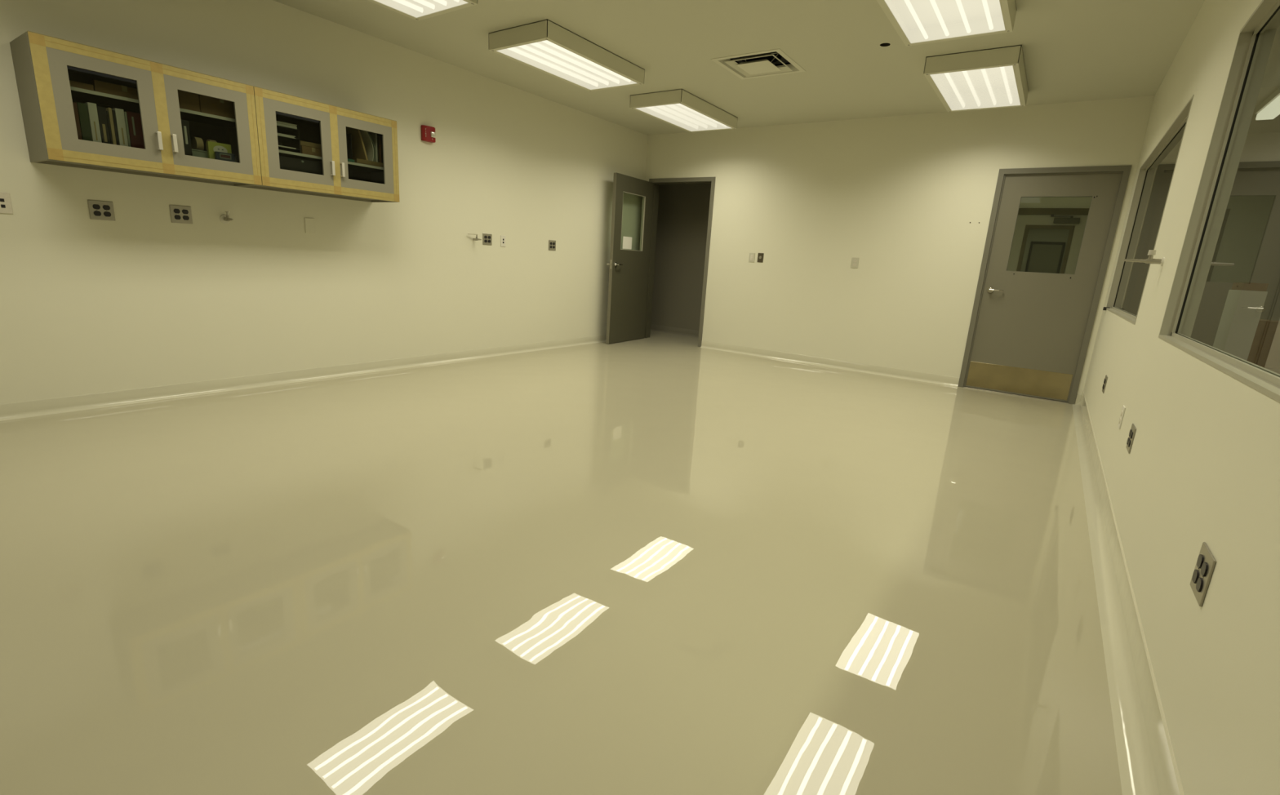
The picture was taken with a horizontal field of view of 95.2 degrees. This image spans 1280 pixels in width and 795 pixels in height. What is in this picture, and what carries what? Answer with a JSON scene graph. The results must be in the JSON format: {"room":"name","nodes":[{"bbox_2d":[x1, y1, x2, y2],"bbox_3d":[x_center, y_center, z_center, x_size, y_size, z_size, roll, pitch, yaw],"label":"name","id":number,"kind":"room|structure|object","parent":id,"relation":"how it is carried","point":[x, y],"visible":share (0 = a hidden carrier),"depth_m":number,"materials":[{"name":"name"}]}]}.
{"room":"clean room","nodes":[
{"label":"clean room","id":0,"kind":"room"},
{"bbox_2d":[0,0,647,404],"bbox_3d":[-2.667,-1.509,4.598,0.150,2.752,9.515,12,16,33],"label":"wall","id":1,"kind":"structure","parent":0,"point":[140,299],"depth_m":4.50,"materials":[{"name":"paint"}]},
{"bbox_2d":[0,191,13,213],"bbox_3d":[-3.571,-1.083,3.244,0.007,0.114,0.116,12,16,33],"label":"outlet","id":2,"kind":"object","parent":1,"relation":"attached to","point":[6,207],"visible":1,"depth_m":3.27,"materials":[{"name":"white plastic"}]},
{"bbox_2d":[87,200,115,221],"bbox_3d":[-3.316,-1.152,3.602,0.009,0.115,0.119,12,16,33],"label":"power outlet","id":3,"kind":"object","parent":1,"relation":"attached to","point":[98,210],"visible":1,"depth_m":3.60,"materials":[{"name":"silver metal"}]},
{"bbox_2d":[93,204,100,209],"bbox_3d":[-3.326,-1.167,3.577,0.003,0.029,0.034,12,16,33],"label":"socket","id":4,"kind":"object","parent":3,"relation":"attached to","point":[95,206],"depth_m":3.58,"materials":[{"name":"black plastic"}]},
{"bbox_2d":[93,210,101,216],"bbox_3d":[-3.328,-1.129,3.586,0.003,0.029,0.034,12,16,33],"label":"socket","id":5,"kind":"object","parent":3,"relation":"attached to","point":[96,213],"depth_m":3.59,"materials":[{"name":"black plastic"}]},
{"bbox_2d":[102,204,110,209],"bbox_3d":[-3.299,-1.175,3.614,0.003,0.029,0.034,12,16,33],"label":"socket","id":6,"kind":"object","parent":3,"relation":"attached to","point":[104,206],"depth_m":3.61,"materials":[{"name":"black plastic"}]},
{"bbox_2d":[103,211,111,216],"bbox_3d":[-3.301,-1.137,3.623,0.003,0.029,0.034,12,16,33],"label":"socket","id":7,"kind":"object","parent":3,"relation":"attached to","point":[105,213],"depth_m":3.62,"materials":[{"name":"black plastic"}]},
{"bbox_2d":[9,31,262,186],"bbox_3d":[-2.978,-1.679,3.554,0.420,0.613,1.040,12,16,33],"label":"upper cabinet","id":8,"kind":"object","parent":1,"relation":"attached to","point":[44,65],"visible":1,"depth_m":3.40,"materials":[{"name":"laminate"}]},
{"bbox_2d":[72,102,82,139],"bbox_3d":[-3.213,-1.502,3.301,0.240,0.286,0.032,12,16,33],"label":"book","id":9,"kind":"object","parent":8,"relation":"in","point":[75,107],"visible":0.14,"depth_m":3.23,"materials":[{"name":"brown paper"}]},
{"bbox_2d":[69,80,93,90],"bbox_3d":[-3.203,-1.730,3.239,0.221,0.035,0.215,12,16,33],"label":"cardboard box","id":10,"kind":"object","parent":8,"relation":"on","point":[75,84],"visible":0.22,"depth_m":3.23,"materials":[{"name":"beige cardboard"}]},
{"bbox_2d":[76,102,92,141],"bbox_3d":[-3.191,-1.510,3.331,0.240,0.290,0.040,12,16,33],"label":"ring binder","id":11,"kind":"object","parent":8,"relation":"in","point":[83,116],"visible":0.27,"depth_m":3.25,"materials":[{"name":"green plastic"}]},
{"bbox_2d":[84,102,102,142],"bbox_3d":[-3.166,-1.521,3.363,0.241,0.300,0.038,12,16,33],"label":"ring binder","id":12,"kind":"object","parent":8,"relation":"in","point":[91,107],"visible":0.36,"depth_m":3.29,"materials":[{"name":"white plastic"}]},
{"bbox_2d":[96,106,111,143],"bbox_3d":[-3.144,-1.522,3.396,0.241,0.288,0.037,12,16,33],"label":"ring binder","id":13,"kind":"object","parent":8,"relation":"in","point":[101,111],"visible":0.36,"depth_m":3.32,"materials":[{"name":"grey"}]},
{"bbox_2d":[106,111,112,144],"bbox_3d":[-3.131,-1.518,3.417,0.240,0.274,0.007,12,16,33],"label":"folder","id":14,"kind":"object","parent":8,"relation":"in","point":[107,112],"visible":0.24,"depth_m":3.34,"materials":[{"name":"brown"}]},
{"bbox_2d":[106,107,116,144],"bbox_3d":[-3.123,-1.529,3.426,0.240,0.292,0.015,12,16,33],"label":"folder","id":15,"kind":"object","parent":8,"relation":"in","point":[108,109],"visible":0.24,"depth_m":3.35,"materials":[{"name":"beige"}]},
{"bbox_2d":[85,80,137,99],"bbox_3d":[-3.062,-1.783,3.433,0.221,0.064,0.264,12,16,33],"label":"cardboard box","id":16,"kind":"object","parent":8,"relation":"on","point":[99,86],"visible":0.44,"depth_m":3.33,"materials":[{"name":"beige cardboard"}]},
{"bbox_2d":[111,110,119,145],"bbox_3d":[-3.115,-1.528,3.439,0.240,0.284,0.011,12,16,33],"label":"folder","id":17,"kind":"object","parent":8,"relation":"in","point":[113,111],"visible":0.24,"depth_m":3.36,"materials":[{"name":"grey"}]},
{"bbox_2d":[111,107,128,146],"bbox_3d":[-3.099,-1.538,3.459,0.241,0.296,0.039,12,16,33],"label":"ring binder","id":18,"kind":"object","parent":8,"relation":"in","point":[119,113],"visible":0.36,"depth_m":3.38,"materials":[{"name":"white plastic"}]},
{"bbox_2d":[124,111,131,146],"bbox_3d":[-3.084,-1.537,3.482,0.240,0.286,0.010,12,16,33],"label":"book","id":19,"kind":"object","parent":8,"relation":"in","point":[125,113],"visible":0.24,"depth_m":3.40,"materials":[{"name":"grey paper"}]},
{"bbox_2d":[126,111,144,148],"bbox_3d":[-3.062,-1.545,3.512,0.241,0.290,0.063,12,16,33],"label":"ring binder","id":20,"kind":"object","parent":8,"relation":"in","point":[134,120],"visible":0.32,"depth_m":3.43,"materials":[{"name":"red plastic"}]},
{"bbox_2d":[71,89,235,128],"bbox_3d":[-3.009,-1.767,3.559,0.315,0.018,0.998,12,16,33],"label":"shelf","id":21,"kind":"object","parent":8,"relation":"attached to","point":[102,100],"depth_m":3.55,"materials":[{"name":"beige wood"}]},
{"bbox_2d":[181,120,192,155],"bbox_3d":[-2.919,-1.589,3.710,0.241,0.298,0.042,12,16,33],"label":"ring binder","id":22,"kind":"object","parent":8,"relation":"in","point":[185,128],"visible":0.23,"depth_m":3.63,"materials":[{"name":"grey plastic"}]},
{"bbox_2d":[177,89,199,111],"bbox_3d":[-2.911,-1.857,3.634,0.221,0.132,0.215,12,16,33],"label":"cardboard box","id":23,"kind":"object","parent":8,"relation":"on","point":[187,100],"visible":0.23,"depth_m":3.62,"materials":[{"name":"beige cardboard"}]},
{"bbox_2d":[191,149,237,162],"bbox_3d":[-2.849,-1.540,3.865,0.213,0.140,0.261,12,16,33],"label":"plastic bin","id":24,"kind":"object","parent":8,"relation":"in","point":[196,153],"visible":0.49,"depth_m":3.73,"materials":[{"name":"grey plastic"}]},
{"bbox_2d":[191,136,204,151],"bbox_3d":[-2.860,-1.566,3.789,0.090,0.224,0.065,12,16,33],"label":"tape roll","id":25,"kind":"object","parent":24,"relation":"in","point":[197,143],"visible":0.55,"depth_m":3.75,"materials":[{"name":"beige paper"}]},
{"bbox_2d":[205,138,217,151],"bbox_3d":[-2.814,-1.579,3.853,0.090,0.224,0.065,12,16,33],"label":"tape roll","id":26,"kind":"object","parent":24,"relation":"in","point":[207,140],"visible":0.23,"depth_m":3.82,"materials":[{"name":"beige"}]},
{"bbox_2d":[198,94,235,119],"bbox_3d":[-2.778,-1.887,3.823,0.221,0.117,0.240,12,16,33],"label":"cardboard box","id":27,"kind":"object","parent":8,"relation":"on","point":[210,105],"visible":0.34,"depth_m":3.74,"materials":[{"name":"beige cardboard"}]},
{"bbox_2d":[206,141,231,159],"bbox_3d":[-2.734,-1.551,3.809,0.026,0.200,0.130,12,16,33],"label":"tissue box","id":28,"kind":"object","parent":8,"relation":"in","point":[211,147],"visible":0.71,"depth_m":3.77,"materials":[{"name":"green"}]},
{"bbox_2d":[214,151,235,162],"bbox_3d":[-2.703,-1.521,3.814,0.026,0.144,0.108,12,16,33],"label":"case","id":29,"kind":"object","parent":8,"relation":"in","point":[218,155],"visible":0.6,"depth_m":3.79,"materials":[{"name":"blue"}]},
{"bbox_2d":[168,204,192,224],"bbox_3d":[-3.081,-1.230,3.927,0.009,0.115,0.119,12,16,33],"label":"power outlet","id":30,"kind":"object","parent":1,"relation":"attached to","point":[179,214],"visible":1,"depth_m":3.92,"materials":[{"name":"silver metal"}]},
{"bbox_2d":[173,208,180,213],"bbox_3d":[-3.091,-1.244,3.902,0.003,0.029,0.034,12,16,33],"label":"socket","id":31,"kind":"object","parent":30,"relation":"attached to","point":[175,211],"depth_m":3.90,"materials":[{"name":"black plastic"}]},
{"bbox_2d":[174,214,180,219],"bbox_3d":[-3.093,-1.206,3.911,0.003,0.029,0.034,12,16,33],"label":"socket","id":32,"kind":"object","parent":30,"relation":"attached to","point":[176,216],"depth_m":3.91,"materials":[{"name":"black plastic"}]},
{"bbox_2d":[182,209,188,213],"bbox_3d":[-3.064,-1.252,3.939,0.003,0.029,0.034,12,16,33],"label":"socket","id":33,"kind":"object","parent":30,"relation":"attached to","point":[184,211],"depth_m":3.94,"materials":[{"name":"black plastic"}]},
{"bbox_2d":[182,215,189,220],"bbox_3d":[-3.066,-1.214,3.949,0.003,0.029,0.034,12,16,33],"label":"socket","id":34,"kind":"object","parent":30,"relation":"attached to","point":[184,217],"depth_m":3.95,"materials":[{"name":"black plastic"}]},
{"bbox_2d":[219,211,233,223],"bbox_3d":[-2.887,-1.260,4.101,0.125,0.086,0.066,12,16,33],"label":"tap","id":35,"kind":"object","parent":1,"relation":"attached to","point":[224,219],"visible":1,"depth_m":4.11,"materials":[{"name":"white metal"}]},
{"bbox_2d":[0,334,606,421],"bbox_3d":[-2.676,-0.198,4.850,0.036,0.090,9.195,12,16,33],"label":"baseboard","id":36,"kind":"structure","parent":1,"relation":"attached to","point":[20,410],"depth_m":4.42,"materials":[{"name":"beige plastic"}]},
{"bbox_2d":[304,217,315,233],"bbox_3d":[-2.600,-1.354,4.605,0.008,0.114,0.074,12,16,33],"label":"blank plate","id":37,"kind":"object","parent":1,"relation":"attached to","point":[309,223],"visible":1,"depth_m":4.60,"materials":[{"name":"paint"}]},
{"bbox_2d":[237,86,399,202],"bbox_3d":[-2.385,-1.843,4.386,0.420,0.613,1.026,12,16,33],"label":"upper cabinet","id":38,"kind":"object","parent":1,"relation":"attached to","point":[325,125],"visible":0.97,"depth_m":4.29,"materials":[{"name":"laminate"}]},
{"bbox_2d":[276,124,301,153],"bbox_3d":[-2.590,-1.838,4.124,0.255,0.188,0.245,12,16,33],"label":"tray","id":39,"kind":"object","parent":38,"relation":"on","point":[284,141],"visible":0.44,"depth_m":4.17,"materials":[{"name":"grey plastic"}]},
{"bbox_2d":[275,120,297,128],"bbox_3d":[-2.581,-1.911,4.099,0.251,0.029,0.221,12,16,33],"label":"paper stack","id":40,"kind":"object","parent":39,"relation":"in","point":[278,123],"visible":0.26,"depth_m":4.06,"materials":[{"name":"white paper"}]},
{"bbox_2d":[277,133,295,138],"bbox_3d":[-2.590,-1.840,4.109,0.250,0.016,0.205,12,16,33],"label":"paper stack","id":41,"kind":"object","parent":39,"relation":"in","point":[278,134],"visible":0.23,"depth_m":4.07,"materials":[{"name":"white paper"}]},
{"bbox_2d":[278,145,296,149],"bbox_3d":[-2.596,-1.768,4.126,0.248,0.008,0.203,12,16,33],"label":"paper stack","id":42,"kind":"object","parent":39,"relation":"in","point":[278,145],"visible":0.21,"depth_m":4.09,"materials":[{"name":"white paper"}]},
{"bbox_2d":[279,155,322,174],"bbox_3d":[-2.531,-1.641,4.267,0.248,0.186,0.330,12,16,33],"label":"storage box","id":43,"kind":"object","parent":38,"relation":"in","point":[290,163],"visible":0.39,"depth_m":4.20,"materials":[{"name":"grey plastic"}]},
{"bbox_2d":[300,145,321,156],"bbox_3d":[-2.465,-1.809,4.316,0.221,0.058,0.163,12,16,33],"label":"cardboard box","id":44,"kind":"object","parent":38,"relation":"on","point":[304,149],"visible":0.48,"depth_m":4.24,"materials":[{"name":"beige cardboard"}]},
{"bbox_2d":[300,140,320,148],"bbox_3d":[-2.465,-1.853,4.303,0.220,0.030,0.170,12,16,33],"label":"cardboard box","id":45,"kind":"object","parent":44,"relation":"on","point":[302,143],"visible":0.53,"depth_m":4.23,"materials":[{"name":"brown cardboard"}]},
{"bbox_2d":[279,152,383,172],"bbox_3d":[-2.425,-1.793,4.424,0.315,0.018,0.984,12,16,33],"label":"shelf","id":46,"kind":"object","parent":38,"relation":"attached to","point":[352,166],"depth_m":4.51,"materials":[{"name":"beige wood"}]},
{"bbox_2d":[352,158,382,167],"bbox_3d":[-2.208,-1.869,4.682,0.258,0.034,0.280,12,16,33],"label":"document tray","id":47,"kind":"object","parent":38,"relation":"on","point":[356,160],"visible":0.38,"depth_m":4.58,"materials":[{"name":"brown wood"}]},
{"bbox_2d":[346,127,368,159],"bbox_3d":[-2.239,-1.974,4.591,0.230,0.271,0.087,12,16,33],"label":"folder","id":48,"kind":"object","parent":47,"relation":"in","point":[358,151],"visible":0.45,"depth_m":4.55,"materials":[{"name":"brown"}]},
{"bbox_2d":[360,129,373,160],"bbox_3d":[-2.207,-1.976,4.636,0.232,0.253,0.062,12,16,33],"label":"booklet","id":49,"kind":"object","parent":47,"relation":"on","point":[367,142],"visible":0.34,"depth_m":4.61,"materials":[{"name":"white paper"}]},
{"bbox_2d":[367,131,375,161],"bbox_3d":[-2.200,-1.979,4.650,0.226,0.253,0.068,12,16,33],"label":"booklet","id":50,"kind":"object","parent":47,"relation":"on","point":[367,131],"visible":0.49,"depth_m":4.61,"materials":[{"name":"grey paper"}]},
{"bbox_2d":[369,133,377,162],"bbox_3d":[-2.175,-1.981,4.683,0.231,0.243,0.011,12,16,33],"label":"booklet","id":51,"kind":"object","parent":47,"relation":"on","point":[374,135],"visible":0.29,"depth_m":4.62,"materials":[{"name":"white paper"}]},
{"bbox_2d":[377,134,378,162],"bbox_3d":[-2.170,-1.982,4.700,0.220,0.238,0.016,12,16,33],"label":"folder","id":52,"kind":"object","parent":47,"relation":"on","point":[377,135],"visible":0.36,"depth_m":4.64,"materials":[{"name":"grey plastic"}]},
{"bbox_2d":[377,135,381,162],"bbox_3d":[-2.158,-1.979,4.714,0.225,0.228,0.014,12,16,33],"label":"folder","id":53,"kind":"object","parent":47,"relation":"on","point":[379,136],"visible":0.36,"depth_m":4.65,"materials":[{"name":"brown"}]},
{"bbox_3d":[-2.304,-1.827,4.513,0.222,0.020,0.085,12,16,33],"label":"folded cloth","id":54,"kind":"object","parent":38,"relation":"on","visible":0},
{"bbox_2d":[346,132,352,159],"bbox_3d":[-2.300,-1.934,4.489,0.195,0.198,0.075,12,16,33],"label":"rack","id":55,"kind":"object","parent":54,"relation":"on","point":[348,139],"visible":0.19,"depth_m":4.47,"materials":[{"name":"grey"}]},
{"bbox_2d":[420,124,435,142],"bbox_3d":[-1.901,-2.374,5.263,0.062,0.128,0.120,12,16,33],"label":"fire alarm","id":56,"kind":"object","parent":1,"relation":"attached to","point":[428,133],"visible":1,"depth_m":5.25,"materials":[{"name":"red plastic"}]},
{"bbox_2d":[467,233,481,240],"bbox_3d":[-1.654,-1.599,5.837,0.118,0.063,0.100,12,16,33],"label":"tap","id":57,"kind":"object","parent":1,"relation":"attached to","point":[473,238],"visible":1,"depth_m":5.86,"materials":[{"name":"white metal"}]},
{"bbox_2d":[482,233,491,244],"bbox_3d":[-1.577,-1.636,6.040,0.009,0.115,0.119,12,16,33],"label":"power outlet","id":58,"kind":"object","parent":1,"relation":"attached to","point":[486,237],"visible":1,"depth_m":6.03,"materials":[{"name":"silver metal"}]},
{"bbox_2d":[500,235,506,246],"bbox_3d":[-1.454,-1.663,6.216,0.007,0.114,0.070,12,16,33],"label":"outlet","id":59,"kind":"object","parent":1,"relation":"attached to","point":[503,238],"visible":1,"depth_m":6.21,"materials":[{"name":"white plastic"}]},
{"bbox_2d":[548,240,555,250],"bbox_3d":[-1.023,-1.776,6.822,0.009,0.115,0.119,12,16,33],"label":"power outlet","id":60,"kind":"object","parent":1,"relation":"attached to","point":[552,243],"visible":1,"depth_m":6.82,"materials":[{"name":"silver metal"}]},
{"bbox_2d":[0,330,1122,794],"bbox_3d":[1.498,0.307,4.256,9.692,0.120,13.265,12,16,33],"label":"floor","id":61,"kind":"structure","parent":0,"point":[662,563],"depth_m":2.05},
{"bbox_2d":[1263,367,1279,373],"bbox_3d":[3.675,0.162,3.568,0.950,0.740,2.100,12,16,33],"label":"workbench","id":62,"kind":"object","parent":61,"relation":"on","point":[1277,371],"visible":0.02,"depth_m":3.25,"materials":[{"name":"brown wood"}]},
{"bbox_2d":[1213,289,1267,360],"bbox_3d":[3.251,-0.371,3.187,0.101,0.420,0.270,12,16,33],"label":"cardboard box","id":63,"kind":"object","parent":62,"relation":"on","point":[1242,309],"visible":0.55,"depth_m":3.08,"materials":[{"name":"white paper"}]},
{"bbox_2d":[1231,282,1268,291],"bbox_3d":[3.262,-0.593,3.130,0.091,0.040,0.240,12,16,33],"label":"cardboard box","id":64,"kind":"object","parent":63,"relation":"on","point":[1236,286],"visible":0.93,"depth_m":3.04,"materials":[{"name":"beige cardboard"}]},
{"bbox_2d":[1247,319,1279,368],"bbox_3d":[3.676,-0.316,3.411,0.251,0.260,0.300,12,16,33],"label":"cardboard box","id":65,"kind":"object","parent":62,"relation":"on","point":[1264,352],"visible":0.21,"depth_m":3.32,"materials":[{"name":"beige cardboard"}]},
{"bbox_2d":[650,183,711,330],"bbox_3d":[1.431,-2.080,8.020,4.800,2.752,0.865,12,16,33],"label":"wall","id":66,"kind":"structure","parent":0,"point":[683,210],"depth_m":8.99,"materials":[{"name":"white paint"}]},
{"bbox_2d":[650,324,698,337],"bbox_3d":[1.533,-0.840,8.582,4.600,0.095,0.036,12,16,33],"label":"baseboard","id":67,"kind":"structure","parent":66,"relation":"attached to","point":[653,327],"depth_m":9.25,"materials":[{"name":"yellow paint"}]},
{"bbox_2d":[273,0,1204,135],"bbox_3d":[-0.364,-2.408,2.768,5.292,0.120,9.195,12,16,33],"label":"ceiling","id":68,"kind":"structure","parent":0,"point":[1074,51],"depth_m":4.41,"materials":[{"name":"beige paint"}]},
{"bbox_2d":[367,0,477,21],"bbox_3d":[-1.612,-2.506,3.380,0.620,0.122,1.174,12,16,33],"label":"ceiling light","id":69,"kind":"object","parent":68,"relation":"attached to","point":[417,10],"visible":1,"depth_m":3.79,"materials":[{"name":"white plastic"}]},
{"bbox_2d":[488,18,644,91],"bbox_3d":[-0.566,-2.795,4.848,0.620,0.122,1.226,12,16,33],"label":"ceiling light","id":70,"kind":"object","parent":68,"relation":"attached to","point":[544,46],"visible":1,"depth_m":4.64,"materials":[{"name":"white plastic"}]},
{"bbox_2d":[629,88,737,132],"bbox_3d":[0.504,-3.090,6.349,0.620,0.122,1.235,12,16,33],"label":"ceiling light","id":71,"kind":"object","parent":68,"relation":"attached to","point":[681,108],"visible":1,"depth_m":6.12,"materials":[{"name":"white plastic"}]},
{"bbox_2d":[711,48,806,79],"bbox_3d":[1.001,-2.903,4.835,0.594,0.320,0.594,12,16,33],"label":"ceiling vent","id":72,"kind":"object","parent":68,"relation":"in","point":[771,62],"visible":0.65,"depth_m":4.91,"materials":[{"name":"white metal"}]},
{"bbox_2d":[880,43,890,46],"bbox_3d":[1.791,-2.608,4.258,0.071,0.071,0.071,12,16,33],"label":"sprinkler head","id":73,"kind":"object","parent":68,"relation":"attached to","point":[882,44],"visible":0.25,"depth_m":4.29},
{"bbox_2d":[876,0,1017,46],"bbox_3d":[1.717,-2.283,3.297,0.620,0.122,1.188,12,16,33],"label":"ceiling light","id":74,"kind":"object","parent":68,"relation":"attached to","point":[917,22],"visible":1,"depth_m":3.49,"materials":[{"name":"white plastic"}]},
{"bbox_2d":[923,44,1028,111],"bbox_3d":[2.787,-2.578,4.797,0.620,0.122,1.250,12,16,33],"label":"ceiling light","id":75,"kind":"object","parent":68,"relation":"attached to","point":[996,77],"visible":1,"depth_m":4.53,"materials":[{"name":"white plastic"}]},
{"bbox_2d":[644,95,1154,404],"bbox_3d":[2.273,-1.746,6.841,5.387,2.752,0.170,12,16,33],"label":"wall","id":76,"kind":"structure","parent":0,"point":[900,196],"depth_m":6.52,"materials":[{"name":"paint"}]},
{"bbox_2d":[605,172,715,346],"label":"door","id":77,"kind":"structure","parent":76,"relation":"in","point":[631,272],"depth_m":7.87,"materials":[{"name":"grey paint"}]},
{"bbox_2d":[622,235,631,249],"bbox_3d":[-0.167,-2.042,7.720,0.001,0.157,0.220,11,15,29],"label":"paper notice","id":78,"kind":"object","parent":77,"relation":"attached to","point":[627,241],"visible":1,"depth_m":7.72,"materials":[{"name":"white paper"}]},
{"bbox_2d":[748,253,755,262],"bbox_3d":[1.406,-1.760,7.346,0.076,0.112,0.010,12,16,33],"label":"wall switch","id":79,"kind":"object","parent":76,"relation":"attached to","point":[752,255],"visible":1,"depth_m":7.34,"materials":[{"name":"beige plastic"}]},
{"bbox_2d":[757,253,764,262],"bbox_3d":[1.499,-1.742,7.281,0.074,0.112,0.011,12,16,33],"label":"switch","id":80,"kind":"object","parent":76,"relation":"attached to","point":[760,256],"visible":1,"depth_m":7.28,"materials":[{"name":"brown metal"}]},
{"bbox_2d":[700,340,959,386],"bbox_3d":[2.110,-0.445,7.085,3.137,0.095,0.036,12,16,33],"label":"baseboard","id":81,"kind":"structure","parent":76,"relation":"attached to","point":[855,366],"depth_m":6.94,"materials":[{"name":"beige plastic"}]},
{"bbox_2d":[850,257,859,267],"bbox_3d":[2.445,-1.533,6.650,0.080,0.114,0.008,12,16,33],"label":"duplex outlet","id":82,"kind":"object","parent":76,"relation":"attached to","point":[855,261],"visible":1,"depth_m":6.65,"materials":[{"name":"beige plastic"}]},
{"bbox_2d":[957,164,1131,404],"bbox_3d":[3.922,-1.100,5.775,1.016,2.190,0.223,12,16,33],"label":"door","id":83,"kind":"structure","parent":76,"relation":"in","point":[1029,333],"depth_m":5.75,"materials":[{"name":"grey paint"}]},
{"bbox_2d":[1075,394,1081,404],"bbox_3d":[4.250,0.022,5.671,0.037,0.100,0.006,12,16,33],"label":"trim","id":84,"kind":"structure","parent":76,"relation":"attached to","point":[1078,397],"depth_m":5.67,"materials":[{"name":"beige"}]},
{"bbox_2d":[1019,196,1092,273],"bbox_3d":[6.512,-2.210,9.639,1.687,2.852,9.335,12,16,33],"label":"wall","id":85,"kind":"structure","parent":0,"point":[1045,202],"depth_m":8.48,"materials":[{"name":"paint"}]},
{"bbox_2d":[1027,244,1062,273],"bbox_3d":[9.140,-3.064,13.226,0.550,0.770,0.005,12,16,33],"label":"window","id":86,"kind":"structure","parent":85,"relation":"attached to","point":[1044,258],"depth_m":13.20,"materials":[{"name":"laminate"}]},
{"bbox_2d":[1025,241,1066,273],"bbox_3d":[9.153,-3.077,13.242,0.650,0.870,0.039,12,16,33],"label":"trim","id":87,"kind":"structure","parent":85,"relation":"attached to","point":[1032,242],"depth_m":13.12,"materials":[{"name":"grey metal"}]},
{"bbox_2d":[1006,208,1089,274],"bbox_3d":[5.826,-1.630,8.534,1.015,2.160,0.077,12,16,33],"label":"door","id":88,"kind":"structure","parent":85,"relation":"in","point":[1027,218],"depth_m":8.33,"materials":[{"name":"metal"}]},
{"bbox_2d":[1050,213,1079,223],"bbox_3d":[5.963,-2.506,8.202,0.345,0.120,0.058,12,16,33],"label":"door closer","id":89,"kind":"object","parent":88,"relation":"attached to","point":[1056,220],"depth_m":8.18,"materials":[{"name":"yellow paint"}]},
{"bbox_2d":[1083,0,1279,794],"bbox_3d":[1.753,-0.527,1.629,0.095,2.752,9.195,12,16,33],"label":"wall","id":90,"kind":"structure","parent":0,"point":[1202,463],"depth_m":1.53,"materials":[{"name":"paint"}]},
{"bbox_2d":[1102,374,1107,393],"bbox_3d":[3.182,-0.092,4.003,0.009,0.115,0.119,12,16,33],"label":"power outlet","id":91,"kind":"object","parent":90,"relation":"attached to","point":[1106,376],"visible":1,"depth_m":3.97,"materials":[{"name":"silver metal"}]},
{"bbox_2d":[1117,404,1125,429],"bbox_3d":[2.456,0.100,2.983,0.009,0.114,0.072,12,16,33],"label":"duplex outlet","id":92,"kind":"object","parent":90,"relation":"attached to","point":[1123,409],"visible":1,"depth_m":2.96,"materials":[{"name":"white plastic"}]},
{"bbox_2d":[1072,390,1184,794],"bbox_3d":[1.612,0.722,1.974,0.060,0.150,9.195,12,16,33],"label":"baseboard","id":93,"kind":"structure","parent":90,"relation":"attached to","point":[1147,763],"depth_m":1.78,"materials":[{"name":"beige plastic"}]},
{"bbox_2d":[1125,423,1136,453],"bbox_3d":[2.182,0.181,2.600,0.009,0.115,0.119,12,16,33],"label":"power outlet","id":94,"kind":"object","parent":90,"relation":"attached to","point":[1132,431],"visible":1,"depth_m":2.57,"materials":[{"name":"silver metal"}]},
{"bbox_2d":[1123,249,1164,266],"bbox_3d":[2.439,-0.677,2.829,0.150,0.074,0.044,12,16,33],"label":"tap","id":95,"kind":"object","parent":90,"relation":"attached to","point":[1151,253],"visible":1,"depth_m":2.81,"materials":[{"name":"white metal"}]},
{"bbox_2d":[1102,94,1194,324],"bbox_3d":[3.495,-1.150,4.046,0.119,1.182,2.364,12,16,33],"label":"window","id":96,"kind":"structure","parent":90,"relation":"in","point":[1155,176],"depth_m":4.16,"materials":[{"name":"glass"}]},
{"bbox_2d":[1190,542,1216,606],"bbox_3d":[1.294,0.405,1.347,0.009,0.115,0.119,12,16,33],"label":"power outlet","id":97,"kind":"object","parent":90,"relation":"attached to","point":[1206,562],"visible":1,"depth_m":1.33,"materials":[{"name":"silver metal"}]},
{"bbox_2d":[1191,568,1198,583],"bbox_3d":[1.304,0.420,1.373,0.003,0.029,0.034,12,16,33],"label":"socket","id":98,"kind":"object","parent":97,"relation":"attached to","point":[1195,575],"depth_m":1.37,"materials":[{"name":"black plastic"}]},
{"bbox_2d":[1195,577,1202,591],"bbox_3d":[1.277,0.427,1.335,0.003,0.029,0.034,12,16,33],"label":"socket","id":99,"kind":"object","parent":97,"relation":"attached to","point":[1199,583],"depth_m":1.33,"materials":[{"name":"black plastic"}]},
{"bbox_2d":[1196,554,1203,568],"bbox_3d":[1.306,0.382,1.363,0.003,0.029,0.034,12,16,33],"label":"socket","id":100,"kind":"object","parent":97,"relation":"attached to","point":[1200,559],"depth_m":1.36,"materials":[{"name":"black plastic"}]},
{"bbox_2d":[1200,561,1207,576],"bbox_3d":[1.279,0.390,1.326,0.003,0.029,0.034,12,16,33],"label":"socket","id":101,"kind":"object","parent":97,"relation":"attached to","point":[1204,567],"depth_m":1.32,"materials":[{"name":"black plastic"}]},
{"bbox_2d":[1158,0,1279,402],"bbox_3d":[1.610,-0.630,1.381,0.099,1.172,2.364,12,16,33],"label":"window","id":102,"kind":"structure","parent":90,"relation":"in","point":[1255,38],"depth_m":2.27,"materials":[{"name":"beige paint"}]},
{"bbox_2d":[1190,132,1279,346],"bbox_3d":[3.691,-0.368,1.463,3.313,2.752,11.300,12,16,33],"label":"wall","id":103,"kind":"structure","parent":0,"point":[1247,250],"depth_m":6.14,"materials":[{"name":"beige paint"}]},
{"bbox_2d":[1247,25,1279,133],"bbox_3d":[3.735,-1.762,1.158,3.213,0.100,11.100,12,16,33],"label":"ceiling","id":104,"kind":"structure","parent":0,"point":[1270,83],"depth_m":4.66,"materials":[{"name":"beige paint"}]},
{"bbox_2d":[1254,87,1279,119],"bbox_3d":[5.143,-2.400,4.630,0.140,0.109,1.300,12,16,33],"label":"strip light","id":105,"kind":"object","parent":104,"relation":"attached to","point":[1269,108],"visible":1,"depth_m":4.92,"materials":[{"name":"white plastic"}]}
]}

